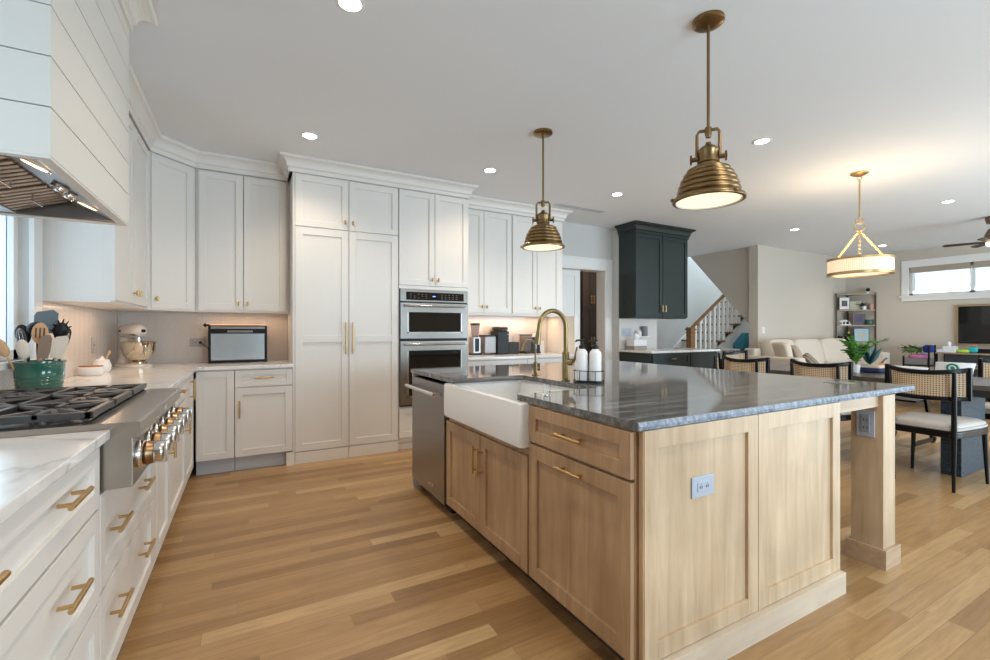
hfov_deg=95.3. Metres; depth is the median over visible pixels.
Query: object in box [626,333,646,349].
tissue box
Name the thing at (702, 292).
wall
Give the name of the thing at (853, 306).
picture frame
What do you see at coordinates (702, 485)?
receptacle
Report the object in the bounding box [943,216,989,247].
ceiling fan
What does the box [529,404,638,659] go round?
base cabinet
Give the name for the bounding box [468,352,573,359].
countertop
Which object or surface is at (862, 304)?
potted plant
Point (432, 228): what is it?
tall cabinet
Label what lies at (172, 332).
tile backsplash
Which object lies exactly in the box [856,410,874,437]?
power outlet
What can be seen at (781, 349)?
throw pillow
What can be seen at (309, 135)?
recessed light
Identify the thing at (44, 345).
turner
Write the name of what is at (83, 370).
serving dish
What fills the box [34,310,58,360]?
turner
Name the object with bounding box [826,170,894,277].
ring chandelier
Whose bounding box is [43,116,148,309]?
upper cabinet
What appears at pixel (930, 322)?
wall
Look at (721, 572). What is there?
kitchen island
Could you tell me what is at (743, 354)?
dining chair
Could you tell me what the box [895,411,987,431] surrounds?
seat cushion
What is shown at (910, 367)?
tray
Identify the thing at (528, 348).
drip coffee maker
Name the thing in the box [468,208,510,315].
upper cabinet
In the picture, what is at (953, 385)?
dining chair
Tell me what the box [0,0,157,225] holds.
range hood
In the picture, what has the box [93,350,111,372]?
sugar pot
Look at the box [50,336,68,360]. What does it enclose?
spatula
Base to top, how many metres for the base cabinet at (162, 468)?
0.883 m
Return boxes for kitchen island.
[639,396,877,659]
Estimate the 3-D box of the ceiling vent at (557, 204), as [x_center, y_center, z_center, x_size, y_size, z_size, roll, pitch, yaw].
[1.099,-1.567,5.801,0.800,0.006,0.120,0,0,-29]
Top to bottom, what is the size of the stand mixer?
0.363 m
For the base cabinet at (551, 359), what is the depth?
5.47 m
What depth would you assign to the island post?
2.35 m
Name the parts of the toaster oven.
handle, crumb panel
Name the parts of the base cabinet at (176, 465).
door, drawer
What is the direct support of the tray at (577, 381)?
on the caddy
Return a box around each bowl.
[26,322,39,334]
[120,341,156,363]
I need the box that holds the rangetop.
[0,383,191,490]
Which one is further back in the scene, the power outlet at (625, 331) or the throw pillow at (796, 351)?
the throw pillow at (796, 351)
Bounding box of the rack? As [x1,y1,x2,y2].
[902,345,935,369]
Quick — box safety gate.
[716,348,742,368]
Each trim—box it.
[129,62,572,221]
[562,255,612,360]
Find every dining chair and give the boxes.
[718,350,747,368]
[720,355,769,372]
[790,359,852,425]
[885,363,989,492]
[895,366,936,445]
[978,358,989,419]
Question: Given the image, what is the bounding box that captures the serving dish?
[77,365,104,375]
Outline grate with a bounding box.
[0,389,146,429]
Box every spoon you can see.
[0,339,13,370]
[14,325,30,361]
[16,339,29,361]
[31,323,48,361]
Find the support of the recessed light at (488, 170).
in the ceiling
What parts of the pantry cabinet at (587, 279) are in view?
door, door, door, door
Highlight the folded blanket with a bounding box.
[908,354,927,358]
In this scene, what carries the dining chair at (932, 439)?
on the floor
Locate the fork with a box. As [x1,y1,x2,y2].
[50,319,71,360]
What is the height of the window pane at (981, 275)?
0.430 m
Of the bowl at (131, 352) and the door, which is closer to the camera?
the bowl at (131, 352)
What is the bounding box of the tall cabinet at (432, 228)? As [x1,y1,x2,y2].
[398,188,467,449]
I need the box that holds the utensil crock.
[12,359,66,393]
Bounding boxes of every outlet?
[91,337,94,352]
[190,338,205,346]
[622,328,631,335]
[691,473,713,498]
[826,381,854,383]
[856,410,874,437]
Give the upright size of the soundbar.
0.073 m
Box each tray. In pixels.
[573,380,603,382]
[898,366,928,369]
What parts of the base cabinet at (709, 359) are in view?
panel, drawer, door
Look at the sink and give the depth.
2.44 m
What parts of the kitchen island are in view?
panel, board, panel, apron rail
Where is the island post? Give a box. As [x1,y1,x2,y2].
[846,394,900,570]
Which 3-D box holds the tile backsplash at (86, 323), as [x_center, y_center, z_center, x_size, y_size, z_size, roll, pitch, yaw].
[-2.354,-0.093,2.185,0.007,0.794,4.095,0,0,-29]
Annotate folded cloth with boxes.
[860,367,884,372]
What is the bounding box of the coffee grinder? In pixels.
[468,323,481,354]
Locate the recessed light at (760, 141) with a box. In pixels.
[752,137,771,144]
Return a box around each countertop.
[0,430,109,524]
[64,360,292,389]
[411,360,914,431]
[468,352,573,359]
[618,348,719,352]
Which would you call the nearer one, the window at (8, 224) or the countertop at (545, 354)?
the window at (8, 224)
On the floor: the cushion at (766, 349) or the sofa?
the sofa
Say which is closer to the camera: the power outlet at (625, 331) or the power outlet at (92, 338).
the power outlet at (92, 338)
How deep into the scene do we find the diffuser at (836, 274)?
4.55 m
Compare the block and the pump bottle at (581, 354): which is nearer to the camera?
the pump bottle at (581, 354)
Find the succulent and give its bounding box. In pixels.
[861,344,881,364]
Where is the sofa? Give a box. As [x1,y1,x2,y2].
[745,338,889,365]
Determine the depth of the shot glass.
2.10 m
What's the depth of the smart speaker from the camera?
6.98 m
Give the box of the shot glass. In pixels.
[543,384,550,395]
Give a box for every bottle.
[575,339,587,380]
[588,339,601,380]
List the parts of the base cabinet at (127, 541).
handle, handle, drawer, handle, handle, filler panel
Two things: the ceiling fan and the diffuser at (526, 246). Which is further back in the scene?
the ceiling fan
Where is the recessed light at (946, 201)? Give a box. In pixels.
[940,200,956,202]
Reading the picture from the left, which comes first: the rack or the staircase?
the staircase
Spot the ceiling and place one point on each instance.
(897, 91)
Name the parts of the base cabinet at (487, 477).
door, handle, handle, sink rail, door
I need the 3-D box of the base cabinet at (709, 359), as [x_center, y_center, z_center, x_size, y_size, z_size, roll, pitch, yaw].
[2.677,0.772,6.896,1.440,0.895,0.664,0,0,-29]
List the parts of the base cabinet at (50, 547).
handle, handle, handle, drawer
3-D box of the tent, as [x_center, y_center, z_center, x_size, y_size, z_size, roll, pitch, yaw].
[4.870,0.635,8.846,0.440,1.170,0.480,0,0,-29]
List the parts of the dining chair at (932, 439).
seat, foot rail, leg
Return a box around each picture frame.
[839,297,849,309]
[850,301,861,309]
[853,314,865,324]
[853,328,868,341]
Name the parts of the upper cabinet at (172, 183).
door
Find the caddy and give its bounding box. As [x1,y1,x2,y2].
[573,369,603,382]
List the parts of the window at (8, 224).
glass, sill, casing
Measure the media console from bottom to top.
0.820 m
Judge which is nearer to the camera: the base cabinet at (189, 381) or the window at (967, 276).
the base cabinet at (189, 381)
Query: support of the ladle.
in the utensil crock
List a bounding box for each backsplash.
[0,301,116,389]
[118,312,286,363]
[468,316,546,353]
[619,318,656,349]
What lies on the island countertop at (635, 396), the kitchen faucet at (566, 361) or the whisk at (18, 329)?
the kitchen faucet at (566, 361)
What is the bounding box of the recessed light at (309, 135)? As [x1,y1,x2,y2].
[300,132,318,138]
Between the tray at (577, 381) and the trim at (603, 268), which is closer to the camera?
the tray at (577, 381)
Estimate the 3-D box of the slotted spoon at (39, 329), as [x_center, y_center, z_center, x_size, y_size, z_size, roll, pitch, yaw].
[-2.185,0.122,2.166,0.018,0.317,0.059,0,0,45]
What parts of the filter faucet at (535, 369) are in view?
spout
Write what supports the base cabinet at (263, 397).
on the floor
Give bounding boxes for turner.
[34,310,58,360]
[37,335,51,360]
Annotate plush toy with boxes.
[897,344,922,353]
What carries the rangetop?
on the countertop at (29, 465)
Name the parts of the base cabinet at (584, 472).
handle, handle, drawer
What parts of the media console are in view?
panel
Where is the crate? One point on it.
(908, 361)
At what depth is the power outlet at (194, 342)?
4.26 m
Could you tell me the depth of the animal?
9.48 m
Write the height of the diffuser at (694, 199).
0.004 m
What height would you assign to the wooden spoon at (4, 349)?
0.247 m
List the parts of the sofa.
frame, arm, arm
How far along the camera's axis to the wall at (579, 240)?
6.73 m
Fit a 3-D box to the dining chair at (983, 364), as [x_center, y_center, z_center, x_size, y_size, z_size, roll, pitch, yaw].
[4.779,0.750,4.210,0.597,0.941,0.522,0,0,-22]
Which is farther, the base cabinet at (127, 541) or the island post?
the island post
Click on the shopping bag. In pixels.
(938, 365)
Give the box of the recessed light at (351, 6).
[335,0,365,12]
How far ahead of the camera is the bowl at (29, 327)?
2.16 m
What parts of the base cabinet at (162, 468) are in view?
door, handle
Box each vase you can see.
[843,331,851,341]
[865,320,873,324]
[868,303,873,309]
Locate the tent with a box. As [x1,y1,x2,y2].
[733,333,748,351]
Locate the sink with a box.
[444,380,574,448]
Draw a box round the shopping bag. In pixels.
[935,362,975,371]
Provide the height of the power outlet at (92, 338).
0.115 m
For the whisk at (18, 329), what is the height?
0.292 m
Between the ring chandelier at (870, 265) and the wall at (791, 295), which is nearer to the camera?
the ring chandelier at (870, 265)
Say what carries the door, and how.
in the wall at (579, 240)
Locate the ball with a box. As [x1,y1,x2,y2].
[923,345,934,352]
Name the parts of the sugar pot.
lid, pot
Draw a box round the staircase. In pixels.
[673,294,748,358]
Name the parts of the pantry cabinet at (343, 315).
panel, door, door, panel, handle, handle, door, door, panel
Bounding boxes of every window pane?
[910,268,969,290]
[973,267,989,286]
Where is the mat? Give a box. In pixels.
[957,349,969,352]
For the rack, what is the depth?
8.26 m
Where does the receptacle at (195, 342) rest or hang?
attached to the power outlet at (194, 342)
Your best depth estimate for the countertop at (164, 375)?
3.18 m
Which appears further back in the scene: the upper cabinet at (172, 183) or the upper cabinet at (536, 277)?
the upper cabinet at (536, 277)
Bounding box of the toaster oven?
[203,323,266,362]
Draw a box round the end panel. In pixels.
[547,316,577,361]
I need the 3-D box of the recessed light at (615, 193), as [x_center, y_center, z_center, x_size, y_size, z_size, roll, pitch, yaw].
[1.406,-1.567,5.199,0.144,0.006,0.144,0,0,-29]
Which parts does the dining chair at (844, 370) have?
leg, rail, cane panel, leg, seat frame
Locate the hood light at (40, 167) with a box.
[21,159,46,171]
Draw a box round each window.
[0,215,46,370]
[899,252,989,301]
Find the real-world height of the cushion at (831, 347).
0.520 m
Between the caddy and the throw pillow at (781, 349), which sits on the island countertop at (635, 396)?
the caddy
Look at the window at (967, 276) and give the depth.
8.40 m
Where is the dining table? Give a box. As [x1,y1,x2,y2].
[770,365,989,476]
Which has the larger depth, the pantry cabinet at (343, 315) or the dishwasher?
the pantry cabinet at (343, 315)
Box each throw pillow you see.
[772,342,792,356]
[791,345,802,357]
[803,353,819,363]
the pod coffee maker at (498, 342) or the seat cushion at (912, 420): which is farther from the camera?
the pod coffee maker at (498, 342)
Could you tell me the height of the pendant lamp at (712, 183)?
0.920 m
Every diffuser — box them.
[524,244,561,249]
[676,192,740,207]
[834,272,887,276]
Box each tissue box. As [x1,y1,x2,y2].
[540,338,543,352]
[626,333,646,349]
[943,341,957,352]
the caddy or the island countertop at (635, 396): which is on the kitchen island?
the island countertop at (635, 396)
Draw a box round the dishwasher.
[405,373,456,513]
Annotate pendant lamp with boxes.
[520,128,564,251]
[670,10,746,209]
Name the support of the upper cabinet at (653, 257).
attached to the wall at (615, 239)
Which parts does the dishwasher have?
panel, handle, door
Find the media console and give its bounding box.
[935,352,989,399]
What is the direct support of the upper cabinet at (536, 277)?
attached to the wall at (615, 239)
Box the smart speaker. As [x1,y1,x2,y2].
[642,326,647,335]
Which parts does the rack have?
post, post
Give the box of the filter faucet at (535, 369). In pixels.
[521,339,539,374]
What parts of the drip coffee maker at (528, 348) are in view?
water tank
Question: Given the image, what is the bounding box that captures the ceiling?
[129,0,989,256]
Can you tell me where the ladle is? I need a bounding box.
[26,322,39,356]
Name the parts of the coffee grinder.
panel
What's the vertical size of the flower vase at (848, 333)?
0.224 m
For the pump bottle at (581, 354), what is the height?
0.244 m
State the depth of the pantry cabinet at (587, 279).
8.52 m
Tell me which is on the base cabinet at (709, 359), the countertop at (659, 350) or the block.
the countertop at (659, 350)
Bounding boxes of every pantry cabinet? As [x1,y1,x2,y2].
[286,172,397,465]
[580,271,595,360]
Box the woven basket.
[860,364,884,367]
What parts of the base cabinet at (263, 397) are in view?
drawer, door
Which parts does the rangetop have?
knob, knob, knob, knob, knob, knob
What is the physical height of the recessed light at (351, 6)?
0.006 m
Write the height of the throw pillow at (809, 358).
0.343 m
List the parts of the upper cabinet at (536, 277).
door, door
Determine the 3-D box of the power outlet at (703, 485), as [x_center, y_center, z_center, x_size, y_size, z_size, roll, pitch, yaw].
[0.762,0.570,1.651,0.123,0.076,0.010,0,0,-29]
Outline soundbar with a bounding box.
[969,349,989,353]
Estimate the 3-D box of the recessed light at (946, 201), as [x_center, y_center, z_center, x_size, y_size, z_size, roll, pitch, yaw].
[5.521,-1.567,5.491,0.144,0.006,0.144,0,0,-29]
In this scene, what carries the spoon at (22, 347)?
in the utensil crock
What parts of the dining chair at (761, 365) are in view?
rail, cane panel, leg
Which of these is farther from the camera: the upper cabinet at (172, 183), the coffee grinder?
the coffee grinder
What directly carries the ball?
on the cloth
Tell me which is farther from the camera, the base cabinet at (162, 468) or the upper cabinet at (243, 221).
the upper cabinet at (243, 221)
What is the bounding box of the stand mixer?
[114,323,156,367]
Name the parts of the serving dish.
wooden lid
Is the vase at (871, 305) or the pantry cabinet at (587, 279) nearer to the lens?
the pantry cabinet at (587, 279)
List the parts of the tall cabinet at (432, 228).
door, door, rail, door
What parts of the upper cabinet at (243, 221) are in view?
door, door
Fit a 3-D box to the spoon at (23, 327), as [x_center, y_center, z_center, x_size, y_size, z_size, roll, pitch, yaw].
[-2.266,0.127,2.179,0.076,0.308,0.022,0,0,-36]
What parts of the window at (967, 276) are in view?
sill, glass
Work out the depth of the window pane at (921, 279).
8.50 m
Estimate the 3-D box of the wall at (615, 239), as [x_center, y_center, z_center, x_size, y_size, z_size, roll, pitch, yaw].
[-0.511,-0.175,5.723,6.900,2.790,0.330,0,0,-29]
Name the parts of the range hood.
filter handle, light trim, filter handle, control knob, control knob, light trim, crown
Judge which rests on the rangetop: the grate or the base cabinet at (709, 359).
the grate
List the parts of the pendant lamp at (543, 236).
rod, lamp shade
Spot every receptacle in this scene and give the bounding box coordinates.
[193,340,201,344]
[697,480,709,491]
[861,414,869,432]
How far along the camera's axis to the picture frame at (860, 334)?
9.44 m
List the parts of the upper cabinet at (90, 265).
panel, door, door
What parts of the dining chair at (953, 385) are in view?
leg, leg, rail, cane panel, rail, seat frame, leg, leg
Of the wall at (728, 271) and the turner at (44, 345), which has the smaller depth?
the turner at (44, 345)
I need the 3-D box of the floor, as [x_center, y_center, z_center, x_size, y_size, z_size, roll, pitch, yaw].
[3.168,1.270,5.041,13.000,0.100,12.200,0,0,-29]
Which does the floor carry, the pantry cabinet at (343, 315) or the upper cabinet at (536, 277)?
the pantry cabinet at (343, 315)
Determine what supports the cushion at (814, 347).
on the sofa
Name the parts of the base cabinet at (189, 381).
handle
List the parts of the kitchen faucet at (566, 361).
spout, lever handle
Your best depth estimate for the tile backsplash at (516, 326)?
5.92 m
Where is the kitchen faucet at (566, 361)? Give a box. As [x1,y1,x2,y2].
[534,309,577,380]
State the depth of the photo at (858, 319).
9.45 m
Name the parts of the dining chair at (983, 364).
cane panel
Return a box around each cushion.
[760,339,794,355]
[792,339,824,363]
[819,338,851,363]
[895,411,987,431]
[985,402,989,413]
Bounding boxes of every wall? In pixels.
[1,217,28,361]
[117,168,656,459]
[562,222,611,259]
[657,257,736,348]
[691,247,748,322]
[749,245,845,347]
[846,244,989,369]
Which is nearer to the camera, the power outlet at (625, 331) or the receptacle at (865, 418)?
the receptacle at (865, 418)
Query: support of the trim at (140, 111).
attached to the wall at (615, 239)
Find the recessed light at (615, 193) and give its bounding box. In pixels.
[611,192,622,195]
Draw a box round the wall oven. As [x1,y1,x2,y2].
[399,288,467,406]
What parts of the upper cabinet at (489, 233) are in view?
door, door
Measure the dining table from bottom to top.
0.785 m
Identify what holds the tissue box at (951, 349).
on the media console
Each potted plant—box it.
[839,336,889,372]
[856,302,866,309]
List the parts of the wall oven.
oven door, microwave door, control panel, display glass, handle, handle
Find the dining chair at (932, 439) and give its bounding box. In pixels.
[895,366,936,445]
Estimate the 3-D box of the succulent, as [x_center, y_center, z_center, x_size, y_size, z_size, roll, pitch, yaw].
[3.870,0.246,4.665,0.142,0.223,0.177,0,0,-29]
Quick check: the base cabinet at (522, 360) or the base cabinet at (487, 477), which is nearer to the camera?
the base cabinet at (487, 477)
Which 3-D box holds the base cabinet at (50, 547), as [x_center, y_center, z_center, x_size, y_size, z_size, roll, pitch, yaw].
[-1.190,0.778,0.751,0.659,0.883,1.078,0,0,-29]
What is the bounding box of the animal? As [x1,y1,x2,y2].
[839,320,851,324]
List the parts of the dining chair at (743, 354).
leg, rail, cane panel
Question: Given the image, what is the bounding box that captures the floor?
[116,399,989,659]
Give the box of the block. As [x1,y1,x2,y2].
[968,347,978,352]
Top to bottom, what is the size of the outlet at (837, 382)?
0.003 m
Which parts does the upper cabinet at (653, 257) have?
panel, door, crown, door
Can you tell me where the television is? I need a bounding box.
[956,304,989,345]
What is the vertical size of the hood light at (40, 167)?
0.032 m
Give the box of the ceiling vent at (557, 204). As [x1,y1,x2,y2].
[552,203,606,212]
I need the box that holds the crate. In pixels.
[905,357,933,365]
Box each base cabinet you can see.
[0,447,99,659]
[96,462,155,659]
[156,442,176,557]
[169,380,190,525]
[185,374,195,486]
[196,370,234,475]
[235,367,292,470]
[446,418,543,590]
[468,358,526,365]
[526,357,573,363]
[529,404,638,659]
[619,351,717,368]
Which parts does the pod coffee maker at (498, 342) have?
water tank, pod drawer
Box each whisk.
[16,328,26,360]
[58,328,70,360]
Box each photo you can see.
[856,317,862,321]
[857,332,865,337]
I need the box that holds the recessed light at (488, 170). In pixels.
[483,167,496,172]
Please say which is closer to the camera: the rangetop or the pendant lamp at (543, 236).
the rangetop
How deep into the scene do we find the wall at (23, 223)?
2.38 m
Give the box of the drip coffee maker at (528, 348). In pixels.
[519,334,540,353]
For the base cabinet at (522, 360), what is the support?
on the floor
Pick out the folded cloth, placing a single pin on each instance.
(862, 369)
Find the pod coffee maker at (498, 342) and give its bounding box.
[479,327,518,353]
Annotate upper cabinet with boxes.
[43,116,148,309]
[102,151,197,312]
[196,168,289,313]
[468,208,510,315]
[509,214,561,316]
[615,220,695,318]
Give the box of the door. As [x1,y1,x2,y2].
[562,269,579,349]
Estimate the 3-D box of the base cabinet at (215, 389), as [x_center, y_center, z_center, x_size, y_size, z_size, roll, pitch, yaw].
[-2.503,0.778,4.067,0.279,0.883,0.620,0,0,-29]
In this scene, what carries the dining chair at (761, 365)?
on the floor
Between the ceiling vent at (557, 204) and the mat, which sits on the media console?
the mat
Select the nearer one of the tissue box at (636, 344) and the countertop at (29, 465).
the countertop at (29, 465)
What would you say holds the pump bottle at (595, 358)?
in the caddy
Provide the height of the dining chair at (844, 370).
0.941 m
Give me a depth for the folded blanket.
8.29 m
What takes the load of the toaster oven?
on the countertop at (164, 375)
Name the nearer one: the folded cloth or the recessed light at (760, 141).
the recessed light at (760, 141)
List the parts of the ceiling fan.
blade, blade, blade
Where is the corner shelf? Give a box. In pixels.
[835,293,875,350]
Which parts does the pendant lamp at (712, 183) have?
rod, lamp shade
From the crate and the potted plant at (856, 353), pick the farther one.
the crate
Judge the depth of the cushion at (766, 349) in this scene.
7.87 m
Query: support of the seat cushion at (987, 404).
on the dining chair at (983, 364)

